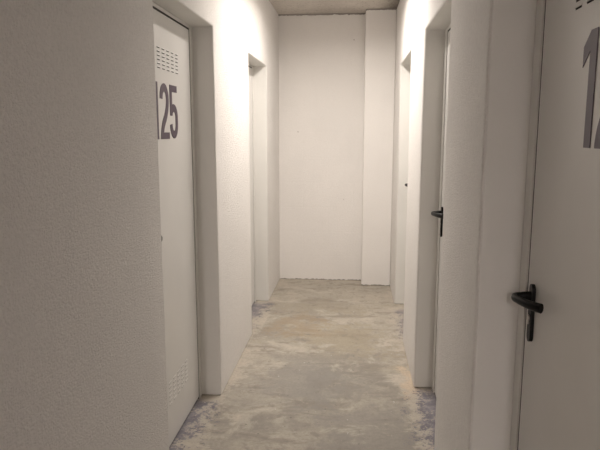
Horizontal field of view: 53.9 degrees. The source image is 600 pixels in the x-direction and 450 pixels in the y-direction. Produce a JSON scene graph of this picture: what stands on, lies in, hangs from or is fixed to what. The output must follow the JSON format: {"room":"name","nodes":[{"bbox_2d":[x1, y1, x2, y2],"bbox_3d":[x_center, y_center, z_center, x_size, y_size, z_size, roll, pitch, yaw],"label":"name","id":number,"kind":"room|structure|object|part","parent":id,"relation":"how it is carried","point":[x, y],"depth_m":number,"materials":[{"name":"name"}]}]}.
{"room":"storage unit corridor","nodes":[
{"label":"storage unit corridor","id":0,"kind":"room"},
{"bbox_2d":[0,0,279,449],"bbox_3d":[-0.846,0.145,0.355,0.260,2.622,11.300,1,9,5],"label":"wall","id":1,"kind":"structure","parent":0,"point":[83,350],"depth_m":1.82,"materials":[{"name":"white paint"}]},
{"bbox_2d":[153,2,201,446],"bbox_3d":[-0.612,0.046,2.794,0.126,2.050,0.945,1,9,5],"label":"door","id":2,"kind":"structure","parent":1,"relation":"in","point":[172,36],"depth_m":2.92,"materials":[{"name":"white metal"}]},
{"bbox_2d":[156,45,177,73],"bbox_3d":[-0.609,-0.758,2.721,0.002,0.095,0.312,1,9,5],"label":"vent","id":3,"kind":"object","parent":2,"relation":"attached to","point":[166,56],"depth_m":2.70,"materials":[{"name":"white metal"}]},
{"bbox_2d":[169,359,187,404],"bbox_3d":[-0.609,0.786,2.967,0.002,0.116,0.312,1,9,5],"label":"vent","id":4,"kind":"object","parent":2,"relation":"attached to","point":[178,380],"depth_m":2.96,"materials":[{"name":"white metal"}]},
{"bbox_2d":[248,63,255,304],"bbox_3d":[-0.436,-0.261,4.718,0.126,2.050,0.872,1,9,5],"label":"door","id":5,"kind":"structure","parent":1,"relation":"in","point":[250,67],"depth_m":5.04,"materials":[{"name":"white metal"}]},
{"bbox_2d":[169,279,435,449],"bbox_3d":[-0.161,1.548,0.516,1.636,0.200,11.700,1,9,5],"label":"floor","id":6,"kind":"structure","parent":0,"point":[323,364],"depth_m":3.56,"materials":[{"name":"concrete"}]},
{"bbox_2d":[278,13,364,280],"bbox_3d":[0.357,-0.746,5.949,1.636,2.622,0.200,1,9,5],"label":"wall","id":7,"kind":"structure","parent":0,"point":[322,56],"depth_m":5.85,"materials":[{"name":"white paint"}]},
{"bbox_2d":[269,0,399,13],"bbox_3d":[-0.161,-1.239,0.071,1.636,0.200,11.700,1,9,5],"label":"ceiling","id":8,"kind":"structure","parent":0,"point":[281,6],"depth_m":5.34,"materials":[{"name":"paint"}]},
{"bbox_2d":[361,8,396,285],"bbox_3d":[0.755,-0.710,5.722,0.281,2.622,0.185,1,9,5],"label":"wall pillar","id":9,"kind":"structure","parent":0,"point":[380,24],"depth_m":5.62,"materials":[{"name":"white paint"}]},
{"bbox_2d":[390,0,536,449],"bbox_3d":[0.524,0.165,0.232,0.260,2.622,11.300,1,9,5],"label":"wall","id":10,"kind":"structure","parent":0,"point":[491,56],"depth_m":1.98,"materials":[{"name":"white paint"}]},
{"bbox_2d":[431,24,450,394],"bbox_3d":[0.745,0.028,2.907,0.126,2.050,0.884,1,9,5],"label":"door","id":11,"kind":"structure","parent":10,"relation":"in","point":[439,214],"depth_m":3.24,"materials":[{"name":"white metal"}]},
{"bbox_3d":[0.734,-0.056,3.155,0.058,0.027,0.135,1,9,5],"label":"lever","id":12,"kind":"part","parent":11,"relation":"part of","materials":[{"name":"black plastic"}]},
{"bbox_3d":[0.771,-0.017,3.216,0.009,0.165,0.033,1,9,5],"label":"handle","id":13,"kind":"part","parent":11,"relation":"part of","materials":[{"name":"black plastic"}]},
{"bbox_2d":[510,0,599,449],"bbox_3d":[0.616,0.281,1.318,0.126,2.050,0.912,1,9,5],"label":"door","id":14,"kind":"structure","parent":10,"relation":"in","point":[556,405],"depth_m":1.43,"materials":[{"name":"white metal"}]},
{"bbox_3d":[0.606,0.206,1.582,0.058,0.027,0.135,1,9,5],"label":"lever","id":15,"kind":"part","parent":14,"relation":"part of","materials":[{"name":"black plastic"}]},
{"bbox_3d":[0.646,0.281,1.315,0.064,2.050,0.912,1,9,5],"label":"frame","id":16,"kind":"part","parent":14,"relation":"part of","materials":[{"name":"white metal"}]},
{"bbox_3d":[0.643,0.245,1.643,0.009,0.165,0.033,1,9,5],"label":"handle","id":17,"kind":"part","parent":14,"relation":"part of","materials":[{"name":"black plastic"}]},
{"bbox_2d":[575,0,593,9],"bbox_3d":[0.618,-0.515,1.195,0.002,0.095,0.312,1,9,5],"label":"vent","id":18,"kind":"object","parent":14,"relation":"attached to","point":[579,4],"depth_m":1.30,"materials":[{"name":"white metal"}]}
]}

